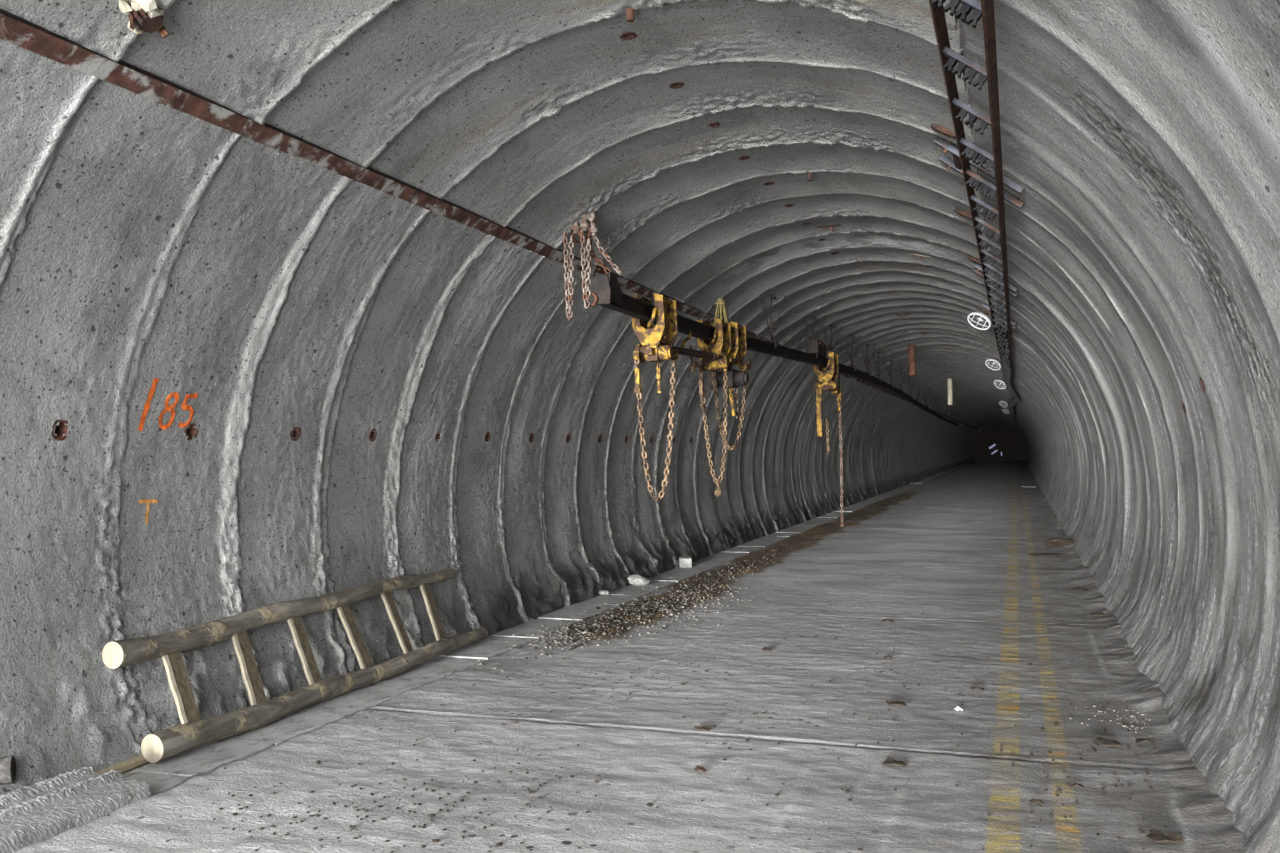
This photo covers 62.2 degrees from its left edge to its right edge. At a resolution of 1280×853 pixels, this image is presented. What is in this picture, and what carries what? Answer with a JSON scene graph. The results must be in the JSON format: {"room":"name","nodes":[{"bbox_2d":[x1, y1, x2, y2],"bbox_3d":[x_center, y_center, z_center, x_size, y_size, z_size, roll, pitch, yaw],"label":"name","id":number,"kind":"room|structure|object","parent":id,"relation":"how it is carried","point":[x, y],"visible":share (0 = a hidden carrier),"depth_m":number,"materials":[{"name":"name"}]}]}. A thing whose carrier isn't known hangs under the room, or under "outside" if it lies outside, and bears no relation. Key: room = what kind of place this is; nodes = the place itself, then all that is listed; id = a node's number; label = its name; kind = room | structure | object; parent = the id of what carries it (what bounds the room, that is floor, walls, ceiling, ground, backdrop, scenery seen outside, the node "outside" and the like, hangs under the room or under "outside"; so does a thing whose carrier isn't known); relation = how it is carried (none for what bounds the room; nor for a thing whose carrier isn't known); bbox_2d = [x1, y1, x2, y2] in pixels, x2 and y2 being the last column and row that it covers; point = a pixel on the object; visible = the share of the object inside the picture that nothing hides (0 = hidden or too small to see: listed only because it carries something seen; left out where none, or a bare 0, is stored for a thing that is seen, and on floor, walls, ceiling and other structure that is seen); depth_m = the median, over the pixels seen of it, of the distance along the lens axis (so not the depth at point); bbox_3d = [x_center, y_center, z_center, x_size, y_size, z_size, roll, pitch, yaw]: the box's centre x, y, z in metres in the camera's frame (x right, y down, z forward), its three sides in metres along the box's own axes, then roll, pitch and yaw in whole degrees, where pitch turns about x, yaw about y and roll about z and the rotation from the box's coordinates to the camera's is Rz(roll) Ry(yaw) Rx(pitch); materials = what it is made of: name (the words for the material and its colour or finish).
{"room":"underground passage","nodes":[
{"label":"underground passage","id":0,"kind":"room"},
{"bbox_2d":[0,39,977,794],"bbox_3d":[15.173,1.145,55.512,1.014,3.578,121.200,-1,-1,20],"label":"wall","id":1,"kind":"structure","parent":0,"point":[239,374],"depth_m":6.89,"materials":[{"name":"concrete"}]},
{"bbox_2d":[0,755,16,784],"bbox_3d":[-3.033,1.622,4.986,0.166,0.136,0.130,0,-1,-21],"label":"pipe stub","id":2,"kind":"object","parent":1,"relation":"attached to","point":[8,769],"visible":1,"depth_m":4.96,"materials":[{"name":"metal"}]},
{"bbox_2d":[0,8,978,429],"bbox_3d":[15.449,-0.699,54.917,0.130,0.127,120.200,-1,-1,20],"label":"steel beam rail","id":3,"kind":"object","parent":1,"relation":"attached to","point":[14,29],"depth_m":5.66,"materials":[{"name":"orange metal"}]},
{"bbox_2d":[0,0,1013,429],"bbox_3d":[17.310,-1.135,54.794,3.573,0.856,121.200,-1,-1,20],"label":"ceiling","id":4,"kind":"structure","parent":0,"point":[692,132],"depth_m":7.21,"materials":[{"name":"concrete"}]},
{"bbox_2d":[119,0,169,37],"bbox_3d":[-2.132,-1.779,4.537,0.184,0.200,0.214,-1,-1,-6],"label":"lamp","id":5,"kind":"object","parent":4,"relation":"attached to","point":[146,15],"visible":1,"depth_m":4.49,"materials":[{"name":"white metal"}]},
{"bbox_2d":[563,231,573,319],"bbox_3d":[-0.589,-1.252,8.815,0.091,0.742,0.048,0,-1,-16],"label":"hanging chain","id":6,"kind":"object","parent":4,"relation":"hanging from","point":[566,256],"visible":1,"depth_m":8.80,"materials":[{"name":"metal"}]},
{"bbox_2d":[571,211,597,242],"bbox_3d":[-0.475,-1.720,8.962,0.237,0.339,0.123,-1,-1,20],"label":"bolt","id":7,"kind":"object","parent":4,"relation":"attached to","point":[584,225],"visible":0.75,"depth_m":8.94,"materials":[{"name":"orange metal"}]},
{"bbox_2d":[586,232,610,274],"bbox_3d":[-0.347,-1.460,8.963,0.209,0.367,0.053,-1,-1,0],"label":"chain","id":8,"kind":"object","parent":7,"relation":"hanging from","point":[593,256],"visible":0.84,"depth_m":8.95,"materials":[{"name":"orange metal"}]},
{"bbox_2d":[592,235,621,274],"bbox_3d":[-0.289,-1.468,9.021,0.279,0.351,0.054,0,-1,-26],"label":"chain","id":9,"kind":"object","parent":7,"relation":"hanging from","point":[595,238],"visible":1,"depth_m":9.02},
{"bbox_2d":[580,229,590,308],"bbox_3d":[-0.450,-1.313,8.856,0.097,0.663,0.047,0,-1,-26],"label":"hanging chain","id":10,"kind":"object","parent":4,"relation":"hanging from","point":[584,279],"visible":1,"depth_m":8.85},
{"bbox_2d":[627,8,633,22],"bbox_3d":[-0.053,-2.308,5.845,0.115,0.151,0.070,-1,-1,20],"label":"bolt","id":11,"kind":"object","parent":4,"relation":"hanging from","point":[630,11],"visible":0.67,"depth_m":5.83,"materials":[{"name":"orange metal"}]},
{"bbox_2d":[584,272,958,425],"bbox_3d":[9.485,-1.031,36.030,0.633,1.072,57.793,-1,-1,20],"label":"beam","id":12,"kind":"structure","parent":4,"relation":"hanging from","point":[607,292],"depth_m":14.57,"materials":[{"name":"metal"}]},
{"bbox_2d":[631,293,678,501],"bbox_3d":[0.139,-0.259,10.160,0.356,1.963,0.645,-1,-1,20],"label":"trolley hoist","id":13,"kind":"object","parent":12,"relation":"hanging from","point":[650,349],"visible":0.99,"depth_m":10.09,"materials":[{"name":"yellow paint"}]},
{"bbox_2d":[657,362,661,392],"bbox_3d":[0.185,-0.490,10.271,0.040,0.331,0.059,-1,-1,20],"label":"pendant","id":14,"kind":"object","parent":13,"relation":"attached to","point":[659,376],"depth_m":10.26,"materials":[{"name":"yellow paint"}]},
{"bbox_2d":[660,342,718,360],"bbox_3d":[0.522,-0.775,11.122,0.098,0.147,1.822,-1,-1,21],"label":"bar","id":15,"kind":"object","parent":13,"relation":"attached to","point":[712,356],"visible":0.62,"depth_m":11.23,"materials":[{"name":"black metal"}]},
{"bbox_2d":[680,331,691,347],"bbox_3d":[0.484,-0.902,10.996,0.036,0.211,0.334,-1,-1,21],"label":"hook","id":16,"kind":"object","parent":12,"relation":"hanging from","point":[685,340],"visible":0.97,"depth_m":10.94,"materials":[{"name":"yellow paint"}]},
{"bbox_2d":[689,318,735,496],"bbox_3d":[0.799,-0.200,11.904,0.324,2.008,1.001,-1,-1,20],"label":"trolley hoist","id":17,"kind":"object","parent":12,"relation":"hanging from","point":[722,347],"visible":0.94,"depth_m":11.99,"materials":[{"name":"yellow paint"}]},
{"bbox_2d":[714,299,728,326],"bbox_3d":[0.947,-1.233,12.307,0.161,0.495,0.293,-1,-1,20],"label":"bundle","id":18,"kind":"object","parent":12,"relation":"on","point":[721,312],"visible":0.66,"depth_m":12.28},
{"bbox_2d":[708,321,751,449],"bbox_3d":[1.085,-0.466,12.718,0.467,1.508,0.832,-1,-1,20],"label":"trolley hoist","id":19,"kind":"object","parent":12,"relation":"hanging from","point":[736,378],"visible":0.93,"depth_m":12.59,"materials":[{"name":"yellow paint"}]},
{"bbox_2d":[729,388,735,415],"bbox_3d":[1.101,-0.383,12.653,0.083,0.514,0.048,0,-2,-30],"label":"pendant","id":20,"kind":"object","parent":19,"relation":"attached to","point":[731,398],"depth_m":12.64,"materials":[{"name":"yellow paint"}]},
{"bbox_2d":[806,340,826,357],"bbox_3d":[2.973,-1.289,17.690,0.230,0.220,1.020,-1,-1,20],"label":"junction box","id":21,"kind":"object","parent":12,"relation":"on","point":[818,347],"visible":0.79,"depth_m":17.24,"materials":[{"name":"metal"}]},
{"bbox_2d":[814,351,838,454],"bbox_3d":[3.327,-0.388,18.643,0.379,1.768,1.357,-1,-1,20],"label":"trolley hoist","id":22,"kind":"object","parent":12,"relation":"hanging from","point":[827,379],"visible":0.88,"depth_m":18.29,"materials":[{"name":"yellow paint"}]},
{"bbox_2d":[837,373,843,525],"bbox_3d":[3.660,0.416,19.417,0.080,2.833,0.220,-1,-1,20],"label":"chain","id":23,"kind":"object","parent":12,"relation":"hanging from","point":[839,396],"visible":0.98,"depth_m":19.46,"materials":[{"name":"brown metal"}]},
{"bbox_2d":[807,172,812,180],"bbox_3d":[1.495,-2.243,9.327,0.131,0.161,0.080,-1,-1,20],"label":"bolt","id":24,"kind":"object","parent":4,"relation":"hanging from","point":[809,174],"visible":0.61,"depth_m":9.31,"materials":[{"name":"orange metal"}]},
{"bbox_2d":[817,224,840,230],"bbox_3d":[2.086,-2.205,11.717,0.260,0.091,0.044,-1,-1,20],"label":"anchor plate","id":25,"kind":"object","parent":4,"relation":"attached to","point":[831,226],"visible":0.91,"depth_m":11.70,"materials":[{"name":"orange metal"}]},
{"bbox_2d":[908,345,915,375],"bbox_3d":[6.465,-1.608,25.222,0.439,0.793,0.272,-1,-1,20],"label":"post","id":26,"kind":"object","parent":4,"relation":"hanging from","point":[911,348],"visible":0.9,"depth_m":25.16,"materials":[{"name":"orange metal"}]},
{"bbox_2d":[908,253,929,259],"bbox_3d":[3.432,-2.096,13.041,0.255,0.109,0.044,-1,-1,20],"label":"anchor plate","id":27,"kind":"object","parent":4,"relation":"attached to","point":[915,255],"visible":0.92,"depth_m":13.03,"materials":[{"name":"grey metal"}]},
{"bbox_2d":[930,123,955,138],"bbox_3d":[1.984,-1.930,6.919,0.170,0.114,0.085,-1,-1,20],"label":"anchor plate","id":28,"kind":"object","parent":4,"relation":"attached to","point":[937,128],"visible":0.98,"depth_m":6.90,"materials":[{"name":"orange metal"}]},
{"bbox_2d":[947,379,952,404],"bbox_3d":[11.046,-1.281,37.811,0.466,1.021,0.288,-1,-1,20],"label":"post","id":29,"kind":"object","parent":4,"relation":"hanging from","point":[949,381],"visible":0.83,"depth_m":37.74,"materials":[{"name":"white metal"}]},
{"bbox_2d":[954,207,971,218],"bbox_3d":[2.862,-1.881,9.366,0.170,0.114,0.085,-1,-1,20],"label":"anchor plate","id":30,"kind":"object","parent":4,"relation":"attached to","point":[957,210],"visible":1,"depth_m":9.34,"materials":[{"name":"orange metal"}]},
{"bbox_2d":[966,255,980,263],"bbox_3d":[3.683,-1.839,11.674,0.170,0.114,0.085,-1,-1,20],"label":"anchor plate","id":31,"kind":"object","parent":4,"relation":"attached to","point":[969,257],"visible":0.98,"depth_m":11.65,"materials":[{"name":"orange metal"}]},
{"bbox_2d":[929,0,1020,418],"bbox_3d":[12.696,-1.107,36.054,0.562,0.358,73.200,-1,-1,20],"label":"cable tray","id":32,"kind":"object","parent":4,"relation":"hanging from","point":[949,58],"visible":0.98,"depth_m":6.34,"materials":[{"name":"metal"}]},
{"bbox_2d":[995,323,1019,416],"bbox_3d":[14.965,-0.993,42.464,0.481,0.288,56.001,-1,-1,20],"label":"cable bundle","id":33,"kind":"object","parent":32,"relation":"in","point":[1003,333],"visible":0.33,"depth_m":20.04,"materials":[{"name":"black plastic"}]},
{"bbox_2d":[943,0,1013,425],"bbox_3d":[18.793,-1.053,53.735,0.104,0.111,120.200,-1,-1,20],"label":"trim","id":34,"kind":"structure","parent":4,"relation":"attached to","point":[960,83],"depth_m":5.87,"materials":[{"name":"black metal"}]},
{"bbox_2d":[934,137,1023,208],"bbox_3d":[2.390,-1.781,7.446,0.593,0.451,0.520,-1,-1,20],"label":"bracket","id":35,"kind":"object","parent":4,"relation":"attached to","point":[947,147],"visible":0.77,"depth_m":7.29,"materials":[{"name":"metal"}]},
{"bbox_2d":[967,310,995,329],"bbox_3d":[5.306,-1.655,16.412,0.467,0.328,0.210,-1,-1,20],"label":"lamp","id":36,"kind":"object","parent":4,"relation":"attached to","point":[978,320],"visible":0.98,"depth_m":16.36,"materials":[{"name":"white metal"}]},
{"bbox_2d":[971,262,1016,296],"bbox_3d":[4.072,-1.693,12.169,0.504,0.386,0.450,-1,-1,20],"label":"bracket","id":37,"kind":"object","parent":4,"relation":"attached to","point":[1012,290],"visible":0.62,"depth_m":12.03,"materials":[{"name":"metal"}]},
{"bbox_2d":[985,358,1002,369],"bbox_3d":[8.405,-1.487,25.073,0.466,0.328,0.210,-1,-1,20],"label":"lamp","id":38,"kind":"object","parent":4,"relation":"attached to","point":[991,363],"visible":0.97,"depth_m":25.03,"materials":[{"name":"white metal"}]},
{"bbox_2d":[982,303,1015,328],"bbox_3d":[5.303,-1.636,15.658,0.488,0.374,0.450,-1,-1,20],"label":"bracket","id":39,"kind":"object","parent":4,"relation":"attached to","point":[1013,324],"visible":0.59,"depth_m":15.51,"materials":[{"name":"metal"}]},
{"bbox_2d":[994,379,1005,388],"bbox_3d":[11.153,-1.318,32.691,0.486,0.342,0.221,-1,-1,20],"label":"lamp","id":40,"kind":"object","parent":4,"relation":"attached to","point":[1000,384],"visible":0.96,"depth_m":32.64,"materials":[{"name":"white metal"}]},
{"bbox_2d":[999,400,1007,406],"bbox_3d":[16.924,-1.066,49.211,0.514,0.356,0.231,-1,-1,20],"label":"lamp","id":41,"kind":"object","parent":4,"relation":"attached to","point":[1002,403],"visible":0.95,"depth_m":49.16,"materials":[{"name":"white metal"}]},
{"bbox_2d":[1002,408,1009,413],"bbox_3d":[20.606,-0.879,59.575,0.514,0.356,0.231,-1,-1,20],"label":"lamp","id":42,"kind":"object","parent":4,"relation":"attached to","point":[1006,411],"visible":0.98,"depth_m":59.52,"materials":[{"name":"white metal"}]},
{"bbox_2d":[14,461,1244,852],"bbox_3d":[16.776,2.584,52.635,5.810,0.186,125.500,-1,-1,20],"label":"floor","id":43,"kind":"structure","parent":0,"point":[946,559],"depth_m":6.01,"materials":[{"name":"concrete"}]},
{"bbox_2d":[121,770,187,794],"bbox_3d":[-2.593,1.799,5.092,0.464,0.070,0.704,-1,-2,19],"label":"kerb slab","id":44,"kind":"object","parent":43,"relation":"on","point":[159,783],"visible":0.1,"depth_m":5.31,"materials":[{"name":"concrete"}]},
{"bbox_2d":[95,754,148,773],"bbox_3d":[-2.656,1.752,5.476,0.070,0.028,0.840,-1,-1,16],"label":"batten","id":45,"kind":"object","parent":44,"relation":"on","point":[139,760],"visible":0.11,"depth_m":5.46,"materials":[{"name":"brown wood"}]},
{"bbox_2d":[129,739,273,776],"bbox_3d":[-2.375,1.814,5.736,0.464,0.070,0.624,-2,-2,19],"label":"kerb slab","id":46,"kind":"object","parent":43,"relation":"on","point":[203,759],"visible":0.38,"depth_m":5.68,"materials":[{"name":"concrete"}]},
{"bbox_2d":[224,711,348,745],"bbox_3d":[-2.143,1.828,6.364,0.464,0.070,0.684,-2,-1,20],"label":"kerb slab","id":47,"kind":"object","parent":43,"relation":"on","point":[278,732],"visible":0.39,"depth_m":6.31,"materials":[{"name":"concrete"}]},
{"bbox_2d":[102,567,487,762],"bbox_3d":[-2.057,1.485,7.349,0.443,0.663,3.747,-1,-1,20],"label":"ladder","id":48,"kind":"object","parent":47,"relation":"on","point":[193,732],"visible":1,"depth_m":6.56,"materials":[{"name":"brown wood"}]},
{"bbox_2d":[300,680,426,715],"bbox_3d":[-1.868,1.845,7.142,0.464,0.071,0.934,-1,-1,20],"label":"kerb slab","id":49,"kind":"object","parent":43,"relation":"on","point":[350,702],"visible":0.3,"depth_m":7.08,"materials":[{"name":"concrete"}]},
{"bbox_2d":[386,656,485,682],"bbox_3d":[-1.569,1.864,8.006,0.464,0.070,0.864,-1,-1,19],"label":"kerb slab","id":50,"kind":"object","parent":43,"relation":"on","point":[435,668],"visible":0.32,"depth_m":7.99,"materials":[{"name":"concrete"}]},
{"bbox_2d":[438,636,536,660],"bbox_3d":[-1.266,1.870,8.859,0.464,0.070,0.914,-1,-2,19],"label":"kerb slab","id":51,"kind":"object","parent":43,"relation":"on","point":[484,649],"visible":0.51,"depth_m":8.78,"materials":[{"name":"concrete"}]},
{"bbox_2d":[491,619,579,638],"bbox_3d":[-0.942,1.883,9.758,0.464,0.071,0.964,-1,-2,20],"label":"kerb slab","id":52,"kind":"object","parent":43,"relation":"on","point":[521,630],"visible":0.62,"depth_m":9.70,"materials":[{"name":"concrete"}]},
{"bbox_2d":[538,603,616,619],"bbox_3d":[-0.617,1.891,10.682,0.464,0.070,0.964,-1,-1,19],"label":"kerb slab","id":53,"kind":"object","parent":43,"relation":"on","point":[574,611],"visible":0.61,"depth_m":10.63,"materials":[{"name":"concrete"}]},
{"bbox_2d":[580,595,640,605],"bbox_3d":[-0.327,1.906,11.481,0.464,0.070,0.704,-2,-2,20],"label":"kerb slab","id":54,"kind":"object","parent":43,"relation":"on","point":[617,600],"visible":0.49,"depth_m":11.45,"materials":[{"name":"concrete"}]},
{"bbox_2d":[599,590,608,595],"bbox_3d":[-0.403,1.849,11.785,0.123,0.062,0.106,-1,-1,20],"label":"lump","id":55,"kind":"object","parent":54,"relation":"on","point":[603,592],"visible":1,"depth_m":11.76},
{"bbox_2d":[609,587,658,596],"bbox_3d":[-0.106,1.918,12.124,0.464,0.070,0.624,-1,-1,20],"label":"kerb slab","id":56,"kind":"object","parent":43,"relation":"on","point":[625,590],"visible":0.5,"depth_m":12.10,"materials":[{"name":"concrete"}]},
{"bbox_2d":[478,544,791,670],"bbox_3d":[1.069,1.865,12.830,1.777,0.045,10.968,-1,-1,20],"label":"gravel","id":57,"kind":"object","parent":43,"relation":"on","point":[583,626],"visible":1,"depth_m":10.25,"materials":[{"name":"gravel"}]},
{"bbox_2d":[627,581,676,588],"bbox_3d":[0.118,1.933,12.755,0.464,0.070,0.684,-2,-1,19],"label":"kerb slab","id":58,"kind":"object","parent":43,"relation":"on","point":[660,584],"visible":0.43,"depth_m":12.68,"materials":[{"name":"concrete"}]},
{"bbox_2d":[627,575,649,585],"bbox_3d":[-0.030,1.844,12.720,0.284,0.139,0.195,-1,-1,20],"label":"lump","id":59,"kind":"object","parent":58,"relation":"on","point":[637,580],"visible":0.99,"depth_m":12.65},
{"bbox_2d":[107,642,1203,852],"bbox_3d":[0.701,1.723,6.046,4.464,0.023,6.318,-2,-1,28],"label":"debris","id":60,"kind":"object","parent":43,"relation":"on","point":[649,804],"depth_m":4.88,"materials":[{"name":"stone"}]},
{"bbox_2d":[507,540,808,659],"bbox_3d":[1.129,1.888,14.014,1.019,0.056,12.346,-1,-1,18],"label":"crumbs","id":61,"kind":"object","parent":43,"relation":"on","point":[742,565],"visible":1,"depth_m":10.62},
{"bbox_2d":[648,572,699,582],"bbox_3d":[0.405,1.943,13.529,0.464,0.070,0.934,-2,-2,20],"label":"kerb slab","id":62,"kind":"object","parent":43,"relation":"on","point":[666,576],"visible":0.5,"depth_m":13.49,"materials":[{"name":"concrete"}]},
{"bbox_2d":[667,565,716,573],"bbox_3d":[0.708,1.960,14.392,0.464,0.070,0.864,-2,-2,20],"label":"kerb slab","id":63,"kind":"object","parent":43,"relation":"on","point":[695,568],"visible":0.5,"depth_m":14.35,"materials":[{"name":"concrete"}]},
{"bbox_2d":[679,557,691,567],"bbox_3d":[0.628,1.878,14.602,0.170,0.160,0.160,-1,-1,2],"label":"lump","id":64,"kind":"object","parent":63,"relation":"on","point":[683,561],"visible":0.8,"depth_m":14.53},
{"bbox_2d":[694,765,705,771],"bbox_3d":[0.298,1.701,5.276,0.043,0.026,0.056,0,-2,-32],"label":"flake","id":65,"kind":"object","parent":43,"relation":"on","point":[697,768],"visible":1,"depth_m":5.27,"materials":[{"name":"metal"}]},
{"bbox_2d":[694,726,710,730],"bbox_3d":[0.353,1.719,6.056,0.095,0.025,0.074,-1,-1,20],"label":"dead leaf","id":66,"kind":"object","parent":43,"relation":"on","point":[705,728],"visible":1,"depth_m":6.04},
{"bbox_2d":[692,558,733,565],"bbox_3d":[1.011,1.975,15.245,0.464,0.070,0.914,-1,-1,19],"label":"kerb slab","id":67,"kind":"object","parent":43,"relation":"on","point":[704,561],"visible":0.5,"depth_m":15.25,"materials":[{"name":"concrete"}]},
{"bbox_2d":[706,552,749,559],"bbox_3d":[1.332,1.994,16.144,0.464,0.070,0.964,-1,-1,20],"label":"kerb slab","id":68,"kind":"object","parent":43,"relation":"on","point":[727,555],"visible":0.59,"depth_m":16.11,"materials":[{"name":"concrete"}]},
{"bbox_2d":[721,546,763,553],"bbox_3d":[1.653,2.007,17.070,0.464,0.070,0.964,-2,-2,20],"label":"kerb slab","id":69,"kind":"object","parent":43,"relation":"on","point":[747,549],"visible":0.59,"depth_m":17.01,"materials":[{"name":"concrete"}]},
{"bbox_2d":[739,543,772,546],"bbox_3d":[1.942,2.021,17.869,0.464,0.070,0.704,-1,-2,19],"label":"kerb slab","id":70,"kind":"object","parent":43,"relation":"on","point":[744,544],"visible":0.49,"depth_m":17.83,"materials":[{"name":"concrete"}]},
{"bbox_2d":[747,539,780,542],"bbox_3d":[2.165,2.035,18.511,0.464,0.070,0.624,-1,-1,19],"label":"kerb slab","id":71,"kind":"object","parent":43,"relation":"on","point":[755,540],"visible":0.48,"depth_m":18.45,"materials":[{"name":"concrete"}]},
{"bbox_2d":[762,647,771,650],"bbox_3d":[1.007,1.763,8.419,0.079,0.026,0.064,-1,-1,20],"label":"dead leaf","id":72,"kind":"object","parent":43,"relation":"on","point":[764,648],"visible":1,"depth_m":8.40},
{"bbox_2d":[758,536,787,539],"bbox_3d":[2.392,2.048,19.141,0.464,0.070,0.684,-1,-1,19],"label":"kerb slab","id":73,"kind":"object","parent":43,"relation":"on","point":[764,537],"visible":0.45,"depth_m":19.07,"materials":[{"name":"concrete"}]},
{"bbox_2d":[767,533,798,536],"bbox_3d":[2.667,2.062,19.919,0.464,0.070,0.934,-2,-2,19],"label":"kerb slab","id":74,"kind":"object","parent":43,"relation":"on","point":[773,534],"visible":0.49,"depth_m":19.88,"materials":[{"name":"concrete"}]},
{"bbox_2d":[776,529,807,532],"bbox_3d":[2.980,2.075,20.779,0.464,0.070,0.864,-1,-1,20],"label":"kerb slab","id":75,"kind":"object","parent":43,"relation":"on","point":[783,530],"visible":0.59,"depth_m":20.80,"materials":[{"name":"concrete"}]},
{"bbox_2d":[787,526,815,528],"bbox_3d":[3.281,2.092,21.632,0.464,0.070,0.914,-2,-1,19],"label":"kerb slab","id":76,"kind":"object","parent":43,"relation":"on","point":[792,527],"visible":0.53,"depth_m":21.60,"materials":[{"name":"concrete"}]},
{"bbox_2d":[794,523,823,525],"bbox_3d":[3.594,2.107,22.534,0.464,0.070,0.964,-2,-2,20],"label":"kerb slab","id":77,"kind":"object","parent":43,"relation":"on","point":[800,524],"visible":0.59,"depth_m":22.40,"materials":[{"name":"concrete"}]},
{"bbox_2d":[803,520,830,522],"bbox_3d":[3.927,2.125,23.456,0.464,0.070,0.964,-2,-1,20],"label":"kerb slab","id":78,"kind":"object","parent":43,"relation":"on","point":[809,521],"visible":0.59,"depth_m":23.31,"materials":[{"name":"concrete"}]},
{"bbox_2d":[811,518,835,519],"bbox_3d":[4.212,2.139,24.257,0.464,0.070,0.704,-2,-2,20],"label":"kerb slab","id":79,"kind":"object","parent":43,"relation":"on","point":[814,518],"visible":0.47,"depth_m":24.06,"materials":[{"name":"concrete"}]},
{"bbox_2d":[817,516,839,517],"bbox_3d":[4.438,2.148,24.898,0.464,0.070,0.624,-2,-2,20],"label":"kerb slab","id":80,"kind":"object","parent":43,"relation":"on","point":[820,516],"visible":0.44,"depth_m":24.68,"materials":[{"name":"concrete"}]},
{"bbox_2d":[822,514,845,515],"bbox_3d":[4.663,2.161,25.529,0.464,0.070,0.684,-2,-2,19],"label":"kerb slab","id":81,"kind":"object","parent":43,"relation":"on","point":[825,514],"visible":0.38,"depth_m":25.48,"materials":[{"name":"concrete"}]},
{"bbox_2d":[827,512,850,513],"bbox_3d":[4.936,2.176,26.307,0.464,0.070,0.934,-1,-1,20],"label":"kerb slab","id":82,"kind":"object","parent":43,"relation":"on","point":[830,512],"visible":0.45,"depth_m":26.08,"materials":[{"name":"concrete"}]},
{"bbox_2d":[881,757,906,766],"bbox_3d":[1.282,1.688,5.340,0.085,0.027,0.104,0,-2,-42],"label":"dead leaf","id":83,"kind":"object","parent":43,"relation":"on","point":[889,761],"visible":1,"depth_m":5.33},
{"bbox_2d":[886,700,905,705],"bbox_3d":[1.589,1.712,6.592,0.118,0.027,0.096,-1,-1,20],"label":"dead leaf","id":84,"kind":"object","parent":43,"relation":"on","point":[889,702],"visible":1,"depth_m":6.57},
{"bbox_2d":[836,464,969,511],"bbox_3d":[17.540,2.806,61.753,0.464,0.070,74.180,-1,-1,20],"label":"trim","id":85,"kind":"structure","parent":43,"relation":"on","point":[862,504],"depth_m":36.66,"materials":[{"name":"concrete"}]},
{"bbox_2d":[970,686,983,690],"bbox_3d":[2.201,1.708,6.934,0.089,0.026,0.066,-1,-1,20],"label":"dead leaf","id":86,"kind":"object","parent":43,"relation":"on","point":[973,688],"visible":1,"depth_m":6.92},
{"bbox_2d":[1028,799,1043,805],"bbox_3d":[1.755,1.662,4.703,0.062,0.028,0.042,-1,-1,20],"label":"dead leaf","id":87,"kind":"object","parent":43,"relation":"on","point":[1032,801],"visible":1,"depth_m":4.70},
{"bbox_2d":[1029,553,1068,556],"bbox_3d":[5.894,1.850,15.282,0.561,0.040,0.251,-1,-1,20],"label":"debris heap","id":88,"kind":"object","parent":43,"relation":"on","point":[1034,554],"visible":1,"depth_m":15.22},
{"bbox_2d":[1046,538,1074,546],"bbox_3d":[6.615,1.840,16.716,0.444,0.171,0.380,-1,-1,20],"label":"debris heap","id":89,"kind":"object","parent":43,"relation":"on","point":[1052,542],"visible":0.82,"depth_m":16.61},
{"bbox_2d":[1065,782,1082,788],"bbox_3d":[2.017,1.665,4.933,0.078,0.026,0.053,-1,-1,20],"label":"dead leaf","id":90,"kind":"object","parent":43,"relation":"on","point":[1069,784],"visible":1,"depth_m":4.92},
{"bbox_2d":[1070,588,1087,590],"bbox_3d":[4.740,1.760,11.457,0.137,0.028,0.133,0,-1,-18],"label":"dead leaf","id":91,"kind":"object","parent":43,"relation":"on","point":[1074,589],"visible":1,"depth_m":11.42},
{"bbox_2d":[1088,612,1103,615],"bbox_3d":[4.185,1.720,9.732,0.137,0.024,0.090,-1,-1,20],"label":"dead leaf","id":92,"kind":"object","parent":43,"relation":"on","point":[1101,613],"visible":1,"depth_m":9.72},
{"bbox_2d":[1092,737,1120,745],"bbox_3d":[2.473,1.668,5.618,0.120,0.027,0.098,-1,-1,-2],"label":"dead leaf","id":93,"kind":"object","parent":43,"relation":"on","point":[1103,742],"visible":1,"depth_m":5.60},
{"bbox_2d":[1069,700,1153,739],"bbox_3d":[2.755,1.698,6.198,0.467,0.019,0.938,-1,-1,20],"label":"chips","id":94,"kind":"object","parent":43,"relation":"on","point":[1131,716],"visible":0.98,"depth_m":6.15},
{"bbox_2d":[1135,738,1153,743],"bbox_3d":[2.666,1.657,5.604,0.096,0.022,0.066,-1,-1,8],"label":"dead leaf","id":95,"kind":"object","parent":43,"relation":"on","point":[1138,740],"visible":1,"depth_m":5.59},
{"bbox_2d":[1145,829,1183,842],"bbox_3d":[2.103,1.647,4.264,0.116,0.028,0.095,0,-1,-20],"label":"dead leaf","id":96,"kind":"object","parent":43,"relation":"on","point":[1156,836],"visible":1,"depth_m":4.25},
{"bbox_2d":[970,423,1027,461],"bbox_3d":[37.793,2.474,111.825,6.400,6.400,0.300,-1,-1,20],"label":"wall","id":97,"kind":"structure","parent":0,"point":[1007,439],"depth_m":111.70,"materials":[{"name":"metal"}]},
{"bbox_2d":[959,0,1279,852],"bbox_3d":[19.631,0.892,53.933,1.348,3.840,121.200,-1,-1,20],"label":"wall","id":98,"kind":"structure","parent":0,"point":[1141,138],"depth_m":5.40,"materials":[{"name":"concrete"}]},
{"bbox_3d":[-2.882,1.784,4.293,0.464,0.070,0.964,-1,-1,20],"label":"kerb slab","id":99,"kind":"object","parent":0,"visible":0},
{"bbox_2d":[0,767,150,852],"bbox_3d":[-2.761,1.692,4.421,0.434,0.122,1.441,-1,-1,20],"label":"block","id":100,"kind":"object","parent":99,"relation":"on","point":[46,809],"visible":1,"depth_m":4.72,"materials":[{"name":"concrete"}]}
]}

